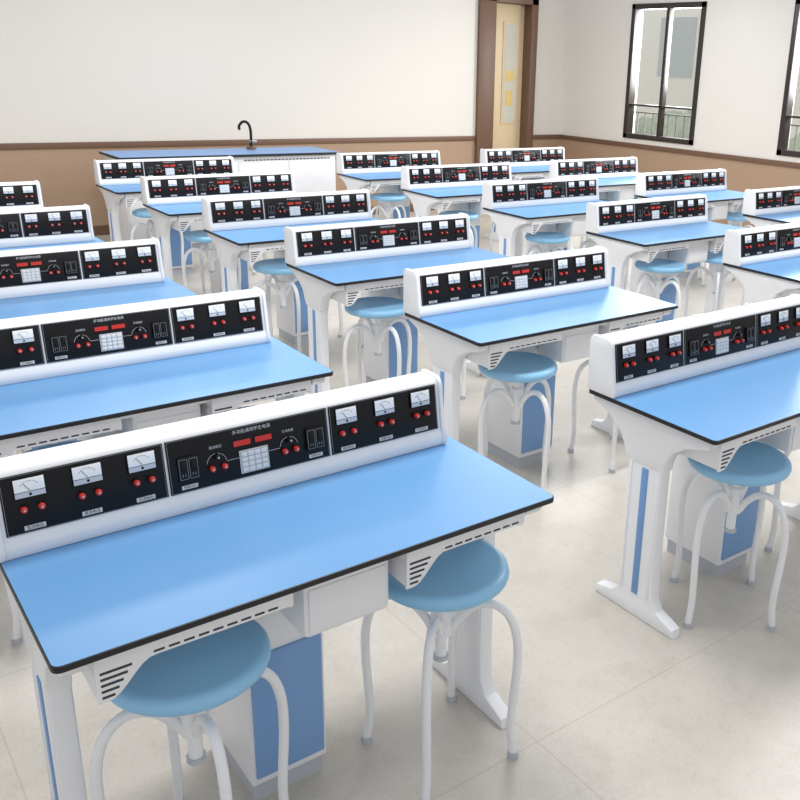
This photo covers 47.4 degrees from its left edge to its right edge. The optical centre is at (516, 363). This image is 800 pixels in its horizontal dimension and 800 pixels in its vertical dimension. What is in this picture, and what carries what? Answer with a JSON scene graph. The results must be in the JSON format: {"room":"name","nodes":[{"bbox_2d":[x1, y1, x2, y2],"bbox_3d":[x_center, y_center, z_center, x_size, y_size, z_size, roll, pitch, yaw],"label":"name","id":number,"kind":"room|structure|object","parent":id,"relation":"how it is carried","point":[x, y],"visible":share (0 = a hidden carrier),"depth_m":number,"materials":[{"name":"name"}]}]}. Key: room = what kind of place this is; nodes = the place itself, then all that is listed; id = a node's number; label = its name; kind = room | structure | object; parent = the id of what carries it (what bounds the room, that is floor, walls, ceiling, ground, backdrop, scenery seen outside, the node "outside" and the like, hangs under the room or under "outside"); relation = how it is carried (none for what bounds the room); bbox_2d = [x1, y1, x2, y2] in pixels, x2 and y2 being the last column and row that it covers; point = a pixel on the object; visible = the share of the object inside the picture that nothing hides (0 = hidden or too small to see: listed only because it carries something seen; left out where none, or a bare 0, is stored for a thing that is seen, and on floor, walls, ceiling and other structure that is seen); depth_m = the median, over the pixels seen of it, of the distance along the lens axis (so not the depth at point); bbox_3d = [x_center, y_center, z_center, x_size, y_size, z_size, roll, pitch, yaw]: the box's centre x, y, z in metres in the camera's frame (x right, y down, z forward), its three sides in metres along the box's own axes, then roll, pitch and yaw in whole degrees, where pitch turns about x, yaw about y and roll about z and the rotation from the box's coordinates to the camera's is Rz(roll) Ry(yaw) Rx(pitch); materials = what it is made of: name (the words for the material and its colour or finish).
{"room":"science classroom","nodes":[
{"label":"science classroom","id":0,"kind":"room"},
{"bbox_2d":[0,0,567,225],"bbox_3d":[-3.895,-3.063,9.454,12.000,3.300,0.200,-12,23,-37],"label":"wall","id":1,"kind":"structure","parent":0,"point":[71,70],"depth_m":9.95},
{"bbox_2d":[93,204,435,235],"bbox_3d":[-3.968,-1.499,9.813,11.800,0.100,0.015,-12,23,-37],"label":"baseboard","id":2,"kind":"structure","parent":1,"relation":"attached to","point":[104,229],"depth_m":9.50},
{"bbox_2d":[0,134,560,149],"bbox_3d":[-3.932,-2.334,9.537,11.800,0.060,0.020,-12,23,-37],"label":"trim","id":3,"kind":"structure","parent":1,"relation":"attached to","point":[58,145],"depth_m":10.05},
{"bbox_2d":[474,0,538,163],"bbox_3d":[-0.208,-3.613,12.400,0.990,2.800,0.250,-12,23,-37],"label":"door","id":4,"kind":"structure","parent":1,"relation":"in","point":[507,29],"depth_m":12.29,"materials":[{"name":"brown wood"}]},
{"bbox_2d":[0,210,799,799],"bbox_3d":[-0.041,0.256,5.288,11.800,0.100,12.500,-12,23,-37],"label":"floor","id":5,"kind":"structure","parent":0,"point":[610,706],"depth_m":2.83,"materials":[{"name":"tile"}]},
{"bbox_2d":[0,180,43,209],"bbox_3d":[-3.602,-0.638,5.816,1.217,0.984,0.578,-12,23,-37],"label":"desk","id":6,"kind":"object","parent":5,"relation":"on","point":[24,194],"visible":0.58,"depth_m":6.09,"materials":[{"name":"white plastic"}]},
{"bbox_2d":[3,440,85,645],"bbox_3d":[-1.452,0.592,2.964,0.356,0.598,0.356,3,18,2],"label":"stool","id":7,"kind":"object","parent":5,"relation":"on","point":[16,639],"visible":0.05,"depth_m":2.91,"materials":[{"name":"grey plastic"}]},
{"bbox_2d":[0,204,103,250],"bbox_3d":[-2.840,-0.316,4.934,1.217,0.984,0.578,-12,23,-37],"label":"desk","id":8,"kind":"object","parent":5,"relation":"on","point":[24,228],"visible":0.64,"depth_m":5.13,"materials":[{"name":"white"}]},
{"bbox_2d":[0,237,103,250],"bbox_3d":[-2.826,-0.581,4.843,1.217,0.015,0.569,-12,23,-37],"label":"countertop","id":9,"kind":"structure","parent":8,"relation":"on","point":[97,240],"depth_m":5.14,"materials":[{"name":"blue"}]},
{"bbox_2d":[0,237,197,452],"bbox_3d":[-2.081,0.004,4.055,1.217,0.984,0.578,-12,23,-37],"label":"desk","id":10,"kind":"object","parent":5,"relation":"on","point":[54,279],"visible":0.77,"depth_m":4.14,"materials":[{"name":"laminate"}]},
{"bbox_2d":[64,260,77,273],"bbox_3d":[-2.056,-0.445,4.147,0.051,0.060,0.012,-12,15,-37],"label":"power socket","id":11,"kind":"object","parent":10,"relation":"attached to","point":[70,266],"depth_m":4.14,"materials":[{"name":"black plastic"}]},
{"bbox_2d":[0,276,197,318],"bbox_3d":[-2.067,-0.261,3.964,1.217,0.015,0.569,-12,23,-37],"label":"countertop","id":12,"kind":"structure","parent":10,"relation":"on","point":[168,289],"depth_m":4.06,"materials":[{"name":"blue"}]},
{"bbox_2d":[130,208,186,276],"bbox_3d":[-3.044,-1.006,7.628,0.356,0.598,0.356,3,18,3],"label":"stool","id":13,"kind":"object","parent":5,"relation":"on","point":[141,212],"visible":0.4,"depth_m":7.54,"materials":[{"name":"grey plastic"}]},
{"bbox_2d":[0,287,332,457],"bbox_3d":[-1.321,0.326,3.173,1.217,0.984,0.578,-12,23,-37],"label":"desk","id":14,"kind":"object","parent":5,"relation":"on","point":[92,373],"visible":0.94,"depth_m":3.10,"materials":[{"name":"laminate"}]},
{"bbox_2d":[50,334,68,353],"bbox_3d":[-1.556,-0.068,3.060,0.051,0.060,0.012,-12,15,-37],"label":"power socket","id":15,"kind":"object","parent":14,"relation":"attached to","point":[59,343],"depth_m":3.06,"materials":[{"name":"black plastic"}]},
{"bbox_2d":[0,417,121,457],"bbox_3d":[-1.501,0.207,2.832,0.409,0.120,0.306,-12,23,-37],"label":"tray","id":16,"kind":"object","parent":14,"relation":"on","point":[7,424],"depth_m":2.71,"materials":[{"name":"white plastic"}]},
{"bbox_2d":[152,321,167,338],"bbox_3d":[-1.295,-0.124,3.265,0.051,0.060,0.012,-12,15,-37],"label":"power socket","id":17,"kind":"object","parent":14,"relation":"attached to","point":[159,328],"depth_m":3.26,"materials":[{"name":"black plastic"}]},
{"bbox_2d":[0,336,332,439],"bbox_3d":[-1.307,0.060,3.083,1.217,0.015,0.569,-12,23,-37],"label":"countertop","id":18,"kind":"structure","parent":14,"relation":"on","point":[53,403],"depth_m":3.03,"materials":[{"name":"blue"}]},
{"bbox_2d":[200,380,310,416],"bbox_3d":[-0.977,0.093,3.243,0.363,0.120,0.306,-12,23,-37],"label":"tray","id":19,"kind":"object","parent":14,"relation":"on","point":[228,403],"depth_m":3.09,"materials":[{"name":"white plastic"}]},
{"bbox_2d":[93,156,251,274],"bbox_3d":[-2.913,-1.272,7.838,1.217,0.984,0.578,-12,23,-37],"label":"desk","id":20,"kind":"object","parent":5,"relation":"on","point":[118,181],"visible":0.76,"depth_m":7.67,"materials":[{"name":"white plastic"}]},
{"bbox_2d":[96,184,140,193],"bbox_3d":[-2.899,-1.537,7.747,1.217,0.015,0.569,-12,23,-37],"label":"countertop","id":21,"kind":"structure","parent":20,"relation":"on","point":[127,188],"depth_m":7.39,"materials":[{"name":"blue"}]},
{"bbox_2d":[119,193,141,207],"bbox_3d":[-3.094,-1.391,7.496,0.409,0.120,0.306,-12,23,-37],"label":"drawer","id":22,"kind":"object","parent":20,"relation":"on","point":[127,200],"depth_m":7.29,"materials":[{"name":"white plastic"}]},
{"bbox_2d":[90,619,288,799],"bbox_3d":[-0.737,0.915,2.071,0.356,0.598,0.356,4,18,3],"label":"stool","id":23,"kind":"object","parent":5,"relation":"on","point":[188,682],"visible":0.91,"depth_m":1.93,"materials":[{"name":"blue plastic"}]},
{"bbox_2d":[182,230,240,294],"bbox_3d":[-2.282,-0.684,6.745,0.356,0.598,0.356,4,18,5],"label":"stool","id":24,"kind":"object","parent":5,"relation":"on","point":[201,236],"visible":0.56,"depth_m":6.67,"materials":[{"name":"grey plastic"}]},
{"bbox_2d":[140,170,294,292],"bbox_3d":[-2.151,-0.950,6.954,1.217,0.984,0.578,-12,23,-37],"label":"desk","id":25,"kind":"object","parent":5,"relation":"on","point":[174,202],"visible":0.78,"depth_m":6.78,"materials":[{"name":"white plastic"}]},
{"bbox_2d":[143,202,201,215],"bbox_3d":[-2.137,-1.216,6.864,1.217,0.015,0.569,-12,23,-37],"label":"countertop","id":26,"kind":"structure","parent":25,"relation":"on","point":[183,209],"depth_m":6.52,"materials":[{"name":"blue"}]},
{"bbox_2d":[171,214,201,231],"bbox_3d":[-2.332,-1.069,6.613,0.409,0.120,0.306,-12,23,-37],"label":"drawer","id":27,"kind":"object","parent":25,"relation":"on","point":[180,223],"depth_m":6.41,"materials":[{"name":"white plastic"}]},
{"bbox_2d":[99,146,339,249],"bbox_3d":[-2.974,-1.715,9.267,2.250,0.930,0.650,-12,23,-37],"label":"desk","id":28,"kind":"object","parent":5,"relation":"on","point":[313,168],"visible":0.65,"depth_m":9.13,"materials":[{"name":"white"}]},
{"bbox_2d":[99,146,339,159],"bbox_3d":[-2.956,-2.145,9.126,2.250,0.025,0.650,-12,23,-37],"label":"countertop","id":29,"kind":"structure","parent":28,"relation":"on","point":[265,151],"depth_m":8.98,"materials":[{"name":"blue"}]},
{"bbox_2d":[238,120,256,149],"bbox_3d":[-2.809,-2.390,9.375,0.196,0.296,0.100,-12,23,-37],"label":"faucet","id":30,"kind":"object","parent":28,"relation":"on","point":[251,147],"visible":1,"depth_m":9.39,"materials":[{"name":"black metal"}]},
{"bbox_2d":[0,369,553,799],"bbox_3d":[-0.560,0.647,2.292,1.217,0.984,0.578,-12,23,-37],"label":"desk","id":31,"kind":"object","parent":5,"relation":"on","point":[293,517],"visible":0.99,"depth_m":2.14,"materials":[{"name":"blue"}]},
{"bbox_2d":[81,593,293,704],"bbox_3d":[-0.740,0.528,1.950,0.409,0.120,0.306,-12,23,-37],"label":"tray","id":32,"kind":"object","parent":31,"relation":"on","point":[108,677],"depth_m":1.81,"materials":[{"name":"white plastic"}]},
{"bbox_2d":[176,454,199,482],"bbox_3d":[-0.795,0.253,2.179,0.051,0.060,0.012,-12,15,-37],"label":"power socket","id":33,"kind":"object","parent":31,"relation":"attached to","point":[187,465],"depth_m":2.18,"materials":[{"name":"black plastic"}]},
{"bbox_2d":[0,435,553,673],"bbox_3d":[-0.546,0.382,2.201,1.217,0.015,0.569,-12,23,-37],"label":"countertop","id":34,"kind":"structure","parent":31,"relation":"on","point":[82,603],"depth_m":2.05,"materials":[{"name":"blue"}]},
{"bbox_2d":[305,425,324,450],"bbox_3d":[-0.534,0.197,2.384,0.051,0.060,0.012,-12,15,-37],"label":"power socket","id":35,"kind":"object","parent":31,"relation":"attached to","point":[314,434],"depth_m":2.38,"materials":[{"name":"black plastic"}]},
{"bbox_2d":[388,513,524,589],"bbox_3d":[-0.216,0.415,2.361,0.363,0.120,0.306,-12,23,-37],"label":"tray","id":36,"kind":"object","parent":31,"relation":"on","point":[409,569],"depth_m":2.19,"materials":[{"name":"white plastic"}]},
{"bbox_2d":[253,258,301,352],"bbox_3d":[-1.520,-0.362,5.862,0.356,0.598,0.356,4,18,3],"label":"stool","id":37,"kind":"object","parent":5,"relation":"on","point":[277,266],"visible":0.6,"depth_m":5.76,"materials":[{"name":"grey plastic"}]},
{"bbox_2d":[201,189,378,343],"bbox_3d":[-1.389,-0.629,6.071,1.217,0.984,0.578,-12,23,-37],"label":"desk","id":38,"kind":"object","parent":5,"relation":"on","point":[243,227],"visible":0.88,"depth_m":5.96,"materials":[{"name":"white plastic"}]},
{"bbox_2d":[238,242,284,262],"bbox_3d":[-1.570,-0.748,5.730,0.409,0.120,0.306,-12,23,-37],"label":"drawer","id":39,"kind":"object","parent":38,"relation":"on","point":[251,253],"depth_m":5.54,"materials":[{"name":"white plastic"}]},
{"bbox_2d":[204,218,378,245],"bbox_3d":[-1.375,-0.894,5.981,1.217,0.015,0.569,-12,23,-37],"label":"countertop","id":40,"kind":"structure","parent":38,"relation":"on","point":[264,235],"depth_m":5.70,"materials":[{"name":"blue"}]},
{"bbox_2d":[338,293,363,347],"bbox_3d":[-1.022,-0.464,6.234,0.355,0.598,0.355,18,24,39],"label":"stool","id":41,"kind":"object","parent":5,"relation":"on","point":[339,303],"visible":0.09,"depth_m":6.27,"materials":[{"name":"grey plastic"}]},
{"bbox_2d":[343,296,411,386],"bbox_3d":[-0.768,-0.045,4.991,0.356,0.598,0.356,4,18,3],"label":"stool","id":42,"kind":"object","parent":5,"relation":"on","point":[366,308],"visible":0.8,"depth_m":4.89,"materials":[{"name":"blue plastic"}]},
{"bbox_2d":[336,150,440,219],"bbox_3d":[-1.162,-1.666,9.260,1.217,0.984,0.578,-12,23,-37],"label":"desk","id":43,"kind":"object","parent":5,"relation":"on","point":[370,171],"visible":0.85,"depth_m":9.12,"materials":[{"name":"white plastic"}]},
{"bbox_2d":[337,172,400,180],"bbox_3d":[-1.148,-1.931,9.169,1.217,0.015,0.569,-12,23,-37],"label":"countertop","id":44,"kind":"structure","parent":43,"relation":"on","point":[388,175],"depth_m":8.87,"materials":[{"name":"blue"}]},
{"bbox_2d":[363,180,400,192],"bbox_3d":[-1.343,-1.785,8.918,0.409,0.120,0.306,-12,23,-37],"label":"tray","id":45,"kind":"object","parent":43,"relation":"on","point":[391,185],"depth_m":8.77,"materials":[{"name":"white plastic"}]},
{"bbox_2d":[370,193,406,219],"bbox_3d":[-1.293,-1.400,9.051,0.355,0.598,0.355,4,18,6],"label":"stool","id":46,"kind":"object","parent":5,"relation":"on","point":[385,197],"visible":0.56,"depth_m":8.95,"materials":[{"name":"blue plastic"}]},
{"bbox_2d":[284,213,508,394],"bbox_3d":[-0.631,-0.308,5.193,1.217,0.984,0.578,-12,23,-37],"label":"desk","id":47,"kind":"object","parent":5,"relation":"on","point":[340,262],"visible":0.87,"depth_m":5.06,"materials":[{"name":"white plastic"}]},
{"bbox_2d":[358,234,367,244],"bbox_3d":[-0.866,-0.702,5.080,0.051,0.060,0.012,-12,15,-37],"label":"power socket","id":48,"kind":"object","parent":47,"relation":"attached to","point":[362,238],"depth_m":5.08,"materials":[{"name":"black plastic"}]},
{"bbox_2d":[331,278,402,306],"bbox_3d":[-0.811,-0.427,4.851,0.409,0.120,0.306,-12,23,-37],"label":"tray","id":49,"kind":"object","parent":47,"relation":"on","point":[349,294],"depth_m":4.67,"materials":[{"name":"white plastic"}]},
{"bbox_2d":[286,246,508,285],"bbox_3d":[-0.617,-0.574,5.102,1.217,0.015,0.569,-12,23,-37],"label":"countertop","id":50,"kind":"structure","parent":47,"relation":"on","point":[392,267],"depth_m":4.97,"materials":[{"name":"blue"}]},
{"bbox_2d":[409,230,417,239],"bbox_3d":[-0.605,-0.758,5.285,0.051,0.060,0.012,-12,15,-37],"label":"power socket","id":51,"kind":"object","parent":47,"relation":"attached to","point":[413,234],"depth_m":5.28,"materials":[{"name":"black plastic"}]},
{"bbox_2d":[361,539,521,799],"bbox_3d":[-0.207,0.809,2.461,0.356,0.598,0.356,-10,22,-33],"label":"stool","id":52,"kind":"object","parent":5,"relation":"on","point":[466,578],"visible":0.91,"depth_m":2.37,"materials":[{"name":"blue plastic"}]},
{"bbox_2d":[439,211,477,246],"bbox_3d":[-0.529,-1.062,8.120,0.355,0.598,0.355,4,18,6],"label":"stool","id":53,"kind":"object","parent":5,"relation":"on","point":[472,215],"visible":0.2,"depth_m":8.06,"materials":[{"name":"grey plastic"}]},
{"bbox_2d":[401,162,525,256],"bbox_3d":[-0.398,-1.329,8.330,1.217,0.984,0.578,-12,23,-37],"label":"desk","id":54,"kind":"object","parent":5,"relation":"on","point":[456,187],"visible":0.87,"depth_m":8.16,"materials":[{"name":"white plastic"}]},
{"bbox_2d":[402,186,481,198],"bbox_3d":[-0.384,-1.594,8.239,1.217,0.015,0.569,-12,23,-37],"label":"countertop","id":55,"kind":"structure","parent":54,"relation":"on","point":[438,193],"depth_m":7.97,"materials":[{"name":"blue"}]},
{"bbox_2d":[431,196,479,211],"bbox_3d":[-0.579,-1.447,7.988,0.409,0.120,0.306,-12,23,-37],"label":"tray","id":56,"kind":"object","parent":54,"relation":"on","point":[461,202],"depth_m":7.83,"materials":[{"name":"white plastic"}]},
{"bbox_2d":[461,358,480,399],"bbox_3d":[-0.264,-0.144,5.356,0.355,0.598,0.355,-9,21,-30],"label":"stool","id":57,"kind":"object","parent":5,"relation":"on","point":[478,374],"visible":0.12,"depth_m":5.23,"materials":[{"name":"grey plastic"}]},
{"bbox_2d":[478,351,557,490],"bbox_3d":[-0.005,0.276,4.111,0.356,0.598,0.356,4,18,4],"label":"stool","id":58,"kind":"object","parent":5,"relation":"on","point":[517,367],"visible":0.88,"depth_m":4.00,"materials":[{"name":"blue plastic"}]},
{"bbox_2d":[480,147,564,240],"bbox_3d":[0.226,-1.965,10.349,1.217,0.984,0.578,-12,23,-37],"label":"desk","id":59,"kind":"object","parent":5,"relation":"on","point":[526,163],"visible":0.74,"depth_m":10.21,"materials":[{"name":"white plastic"}]},
{"bbox_2d":[511,172,543,180],"bbox_3d":[0.046,-2.084,10.008,0.409,0.120,0.306,-12,23,-37],"label":"tray","id":60,"kind":"object","parent":59,"relation":"on","point":[517,176],"depth_m":9.88,"materials":[{"name":"white plastic"}]},
{"bbox_2d":[511,165,549,173],"bbox_3d":[0.240,-2.230,10.259,1.217,0.015,0.569,-12,23,-37],"label":"countertop","id":61,"kind":"structure","parent":59,"relation":"on","point":[525,169],"depth_m":10.04,"materials":[{"name":"blue"}]},
{"bbox_2d":[403,246,677,468],"bbox_3d":[0.130,0.013,4.311,1.217,0.984,0.578,-12,23,-37],"label":"desk","id":62,"kind":"object","parent":5,"relation":"on","point":[551,305],"visible":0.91,"depth_m":4.17,"materials":[{"name":"laminate"}]},
{"bbox_2d":[489,276,498,288],"bbox_3d":[-0.105,-0.381,4.198,0.051,0.060,0.012,-12,15,-37],"label":"power socket","id":63,"kind":"object","parent":62,"relation":"attached to","point":[493,280],"depth_m":4.19,"materials":[{"name":"black plastic"}]},
{"bbox_2d":[466,331,562,369],"bbox_3d":[-0.050,-0.106,3.969,0.409,0.120,0.306,-12,23,-37],"label":"tray","id":64,"kind":"object","parent":62,"relation":"on","point":[489,358],"depth_m":3.79,"materials":[{"name":"white plastic"}]},
{"bbox_2d":[405,286,677,346],"bbox_3d":[0.144,-0.252,4.220,1.217,0.015,0.569,-12,23,-37],"label":"countertop","id":65,"kind":"structure","parent":62,"relation":"on","point":[491,325],"depth_m":4.10,"materials":[{"name":"blue"}]},
{"bbox_2d":[543,268,552,280],"bbox_3d":[0.156,-0.437,4.403,0.051,0.060,0.012,-12,15,-37],"label":"power socket","id":66,"kind":"object","parent":62,"relation":"attached to","point":[547,272],"depth_m":4.40,"materials":[{"name":"black plastic"}]},
{"bbox_2d":[598,312,662,334],"bbox_3d":[0.474,-0.219,4.381,0.363,0.120,0.306,-12,23,-37],"label":"tray","id":67,"kind":"object","parent":62,"relation":"on","point":[618,325],"depth_m":4.21,"materials":[{"name":"white plastic"}]},
{"bbox_2d":[482,176,605,256],"bbox_3d":[0.364,-1.007,7.447,1.217,0.984,0.578,-12,23,-37],"label":"desk","id":68,"kind":"object","parent":5,"relation":"on","point":[559,205],"visible":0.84,"depth_m":7.23,"materials":[{"name":"white plastic"}]},
{"bbox_2d":[483,200,605,219],"bbox_3d":[0.378,-1.272,7.356,1.217,0.015,0.569,-12,23,-37],"label":"countertop","id":69,"kind":"structure","parent":68,"relation":"on","point":[568,209],"depth_m":7.13,"materials":[{"name":"blue"}]},
{"bbox_2d":[518,216,571,233],"bbox_3d":[0.184,-1.126,7.105,0.409,0.120,0.306,-12,23,-37],"label":"tray","id":70,"kind":"object","parent":68,"relation":"on","point":[532,227],"depth_m":6.95,"materials":[{"name":"white plastic"}]},
{"bbox_2d":[525,232,569,254],"bbox_3d":[0.233,-0.741,7.237,0.356,0.598,0.356,3,18,3],"label":"stool","id":71,"kind":"object","parent":5,"relation":"on","point":[546,238],"visible":0.43,"depth_m":7.10,"materials":[{"name":"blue plastic"}]},
{"bbox_2d":[568,360,617,473],"bbox_3d":[0.497,0.177,4.474,0.356,0.598,0.356,-10,22,-32],"label":"stool","id":72,"kind":"object","parent":5,"relation":"on","point":[614,427],"visible":0.29,"depth_m":4.46,"materials":[{"name":"grey plastic"}]},
{"bbox_2d":[549,156,637,249],"bbox_3d":[0.973,-1.640,9.454,1.217,0.984,0.578,-12,23,-37],"label":"desk","id":73,"kind":"object","parent":5,"relation":"on","point":[616,177],"visible":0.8,"depth_m":9.31,"materials":[{"name":"white plastic"}]},
{"bbox_2d":[598,186,619,191],"bbox_3d":[0.793,-1.759,9.112,0.409,0.120,0.306,-12,23,-37],"label":"tray","id":74,"kind":"object","parent":73,"relation":"on","point":[601,188],"depth_m":9.02,"materials":[{"name":"white plastic"}]},
{"bbox_2d":[598,176,635,186],"bbox_3d":[0.987,-1.905,9.363,1.217,0.015,0.569,-12,23,-37],"label":"countertop","id":75,"kind":"structure","parent":73,"relation":"on","point":[618,181],"depth_m":9.26,"materials":[{"name":"blue"}]},
{"bbox_2d":[579,240,629,289],"bbox_3d":[0.731,-0.842,7.610,0.356,0.598,0.356,-10,22,-32],"label":"stool","id":76,"kind":"object","parent":5,"relation":"on","point":[586,241],"visible":0.06,"depth_m":7.58,"materials":[{"name":"grey plastic"}]},
{"bbox_2d":[635,258,685,319],"bbox_3d":[0.991,-0.420,6.359,0.356,0.598,0.356,3,18,3],"label":"stool","id":77,"kind":"object","parent":5,"relation":"on","point":[659,266],"visible":0.65,"depth_m":6.24,"materials":[{"name":"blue plastic"}]},
{"bbox_2d":[585,194,745,325],"bbox_3d":[1.122,-0.687,6.568,1.217,0.984,0.578,-12,23,-37],"label":"desk","id":78,"kind":"object","parent":5,"relation":"on","point":[677,228],"visible":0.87,"depth_m":6.41,"materials":[{"name":"white plastic"}]},
{"bbox_2d":[630,242,688,262],"bbox_3d":[0.942,-0.805,6.226,0.409,0.120,0.306,-12,23,-37],"label":"tray","id":79,"kind":"object","parent":78,"relation":"on","point":[648,255],"depth_m":6.06,"materials":[{"name":"white plastic"}]},
{"bbox_2d":[586,221,745,246],"bbox_3d":[1.136,-0.952,6.477,1.217,0.015,0.569,-12,23,-37],"label":"countertop","id":80,"kind":"structure","parent":78,"relation":"on","point":[655,236],"depth_m":6.33,"materials":[{"name":"blue"}]},
{"bbox_2d":[708,237,724,253],"bbox_3d":[1.466,-0.919,6.638,0.363,0.120,0.306,-12,23,-37],"label":"tray","id":81,"kind":"object","parent":78,"relation":"on","point":[715,244],"depth_m":6.44,"materials":[{"name":"white plastic"}]},
{"bbox_2d":[635,168,743,277],"bbox_3d":[1.735,-1.319,8.571,1.217,0.984,0.578,-12,23,-37],"label":"desk","id":82,"kind":"object","parent":5,"relation":"on","point":[711,183],"visible":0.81,"depth_m":8.46,"materials":[{"name":"white plastic"}]},
{"bbox_2d":[636,190,743,202],"bbox_3d":[1.749,-1.584,8.480,1.217,0.015,0.569,-12,23,-37],"label":"countertop","id":83,"kind":"structure","parent":82,"relation":"on","point":[723,195],"depth_m":8.47,"materials":[{"name":"blue"}]},
{"bbox_2d":[728,199,742,211],"bbox_3d":[2.079,-1.550,8.641,0.363,0.120,0.306,-12,23,-37],"label":"tray","id":84,"kind":"object","parent":82,"relation":"on","point":[737,204],"depth_m":8.45,"materials":[{"name":"white plastic"}]},
{"bbox_2d":[587,294,799,639],"bbox_3d":[0.891,0.334,3.429,1.217,0.984,0.578,-12,23,-37],"label":"desk","id":85,"kind":"object","parent":5,"relation":"on","point":[701,388],"visible":0.98,"depth_m":3.18,"materials":[{"name":"white plastic"}]},
{"bbox_2d":[688,339,698,356],"bbox_3d":[0.655,-0.059,3.317,0.051,0.060,0.012,-12,15,-37],"label":"power socket","id":86,"kind":"object","parent":85,"relation":"attached to","point":[693,344],"depth_m":3.31,"materials":[{"name":"black plastic"}]},
{"bbox_2d":[589,348,799,444],"bbox_3d":[0.905,0.069,3.339,1.217,0.015,0.569,-12,23,-37],"label":"countertop","id":87,"kind":"structure","parent":85,"relation":"on","point":[721,406],"depth_m":3.11,"materials":[{"name":"blue"}]},
{"bbox_2d":[680,418,796,471],"bbox_3d":[0.710,0.215,3.088,0.409,0.120,0.306,-12,23,-37],"label":"tray","id":88,"kind":"object","parent":85,"relation":"on","point":[719,458],"depth_m":2.91,"materials":[{"name":"white plastic"}]},
{"bbox_2d":[745,326,754,342],"bbox_3d":[0.917,-0.116,3.521,0.051,0.060,0.012,-12,15,-37],"label":"power socket","id":89,"kind":"object","parent":85,"relation":"attached to","point":[749,330],"depth_m":3.52,"materials":[{"name":"black plastic"}]},
{"bbox_2d":[699,219,711,286],"bbox_3d":[1.604,-1.052,8.362,0.356,0.598,0.356,4,18,6],"label":"stool","id":90,"kind":"object","parent":5,"relation":"on","point":[701,274],"visible":0.08,"depth_m":8.28,"materials":[{"name":"grey plastic"}]},
{"bbox_2d":[684,251,745,317],"bbox_3d":[1.490,-0.522,6.731,0.356,0.598,0.356,-9,21,-30],"label":"stool","id":91,"kind":"object","parent":5,"relation":"on","point":[717,278],"visible":0.6,"depth_m":6.67,"materials":[{"name":"grey plastic"}]},
{"bbox_2d":[706,212,752,280],"bbox_3d":[2.102,-1.154,8.734,0.355,0.598,0.355,18,24,39],"label":"stool","id":92,"kind":"object","parent":5,"relation":"on","point":[736,217],"visible":0.2,"depth_m":8.61,"materials":[{"name":"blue plastic"}]},
{"bbox_2d":[670,441,791,632],"bbox_3d":[0.763,0.601,3.216,0.356,0.598,0.356,1,18,-3],"label":"stool","id":93,"kind":"object","parent":5,"relation":"on","point":[755,463],"visible":0.94,"depth_m":3.11,"materials":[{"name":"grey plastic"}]},
{"bbox_2d":[722,222,799,303],"bbox_3d":[1.883,-0.365,5.686,1.217,0.984,0.578,-12,23,-37],"label":"desk","id":94,"kind":"object","parent":5,"relation":"on","point":[765,259],"visible":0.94,"depth_m":5.37,"materials":[{"name":"white plastic"}]},
{"bbox_2d":[723,256,799,282],"bbox_3d":[1.897,-0.630,5.596,1.217,0.015,0.569,-12,23,-37],"label":"countertop","id":95,"kind":"structure","parent":94,"relation":"on","point":[788,269],"depth_m":5.33,"materials":[{"name":"blue"}]},
{"bbox_2d":[780,288,799,296],"bbox_3d":[1.703,-0.484,5.345,0.409,0.120,0.306,-12,23,-37],"label":"tray","id":96,"kind":"object","parent":94,"relation":"on","point":[786,293],"depth_m":5.18,"materials":[{"name":"white plastic"}]},
{"bbox_2d":[742,186,799,304],"bbox_3d":[2.503,-0.994,7.681,1.217,0.984,0.578,-12,23,-37],"label":"desk","id":97,"kind":"object","parent":5,"relation":"on","point":[780,205],"visible":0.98,"depth_m":7.41,"materials":[{"name":"white plastic"}]},
{"bbox_2d":[743,211,799,223],"bbox_3d":[2.518,-1.259,7.590,1.217,0.015,0.569,-12,23,-37],"label":"countertop","id":98,"kind":"structure","parent":97,"relation":"on","point":[787,217],"depth_m":7.33,"materials":[{"name":"blue"}]},
{"bbox_2d":[764,452,790,551],"bbox_3d":[1.258,0.499,3.593,0.356,0.598,0.356,-10,22,-32],"label":"stool","id":99,"kind":"object","parent":5,"relation":"on","point":[769,546],"visible":0.49,"depth_m":3.65,"materials":[{"name":"grey plastic"}]},
{"bbox_2d":[560,0,799,227],"bbox_3d":[4.681,-2.362,8.409,0.200,3.300,12.500,-12,23,-37],"label":"wall","id":100,"kind":"structure","parent":0,"point":[746,43],"depth_m":10.94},
{"bbox_2d":[623,1,706,144],"bbox_3d":[1.905,-3.712,11.495,0.140,1.680,1.220,-12,23,-37],"label":"window","id":101,"kind":"structure","parent":100,"relation":"in","point":[637,9],"depth_m":11.56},
{"bbox_2d":[560,135,799,168],"bbox_3d":[4.574,-1.657,8.559,0.020,0.060,12.480,-12,23,-37],"label":"trim","id":102,"kind":"structure","parent":100,"relation":"attached to","point":[567,137],"depth_m":11.34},
{"bbox_2d":[776,0,799,157],"bbox_3d":[3.501,-3.038,9.645,0.140,1.680,1.350,-12,23,-37],"label":"window","id":103,"kind":"structure","parent":100,"relation":"in","point":[794,51],"depth_m":10.12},
{"label":"outside","id":104,"kind":"structure","parent":0,"visible":0},
{"bbox_3d":[9.841,-3.689,18.887,21.000,0.100,26.000,-12,23,-37],"label":"ground","id":105,"kind":"structure","parent":104,"visible":0},
{"bbox_2d":[634,110,799,150],"bbox_3d":[4.174,-3.897,16.901,1.851,1.576,17.174,-12,23,-37],"label":"hedge","id":106,"kind":"object","parent":105,"relation":"on","point":[672,119],"visible":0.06,"depth_m":17.29,"materials":[{"name":"green plant"}]},
{"bbox_2d":[635,8,799,139],"bbox_3d":[8.646,-9.319,21.286,4.050,9.000,30.000,-12,23,-37],"label":"neighbouring building","id":107,"kind":"structure","parent":105,"relation":"on","point":[686,22],"depth_m":24.07,"materials":[{"name":"grey"}]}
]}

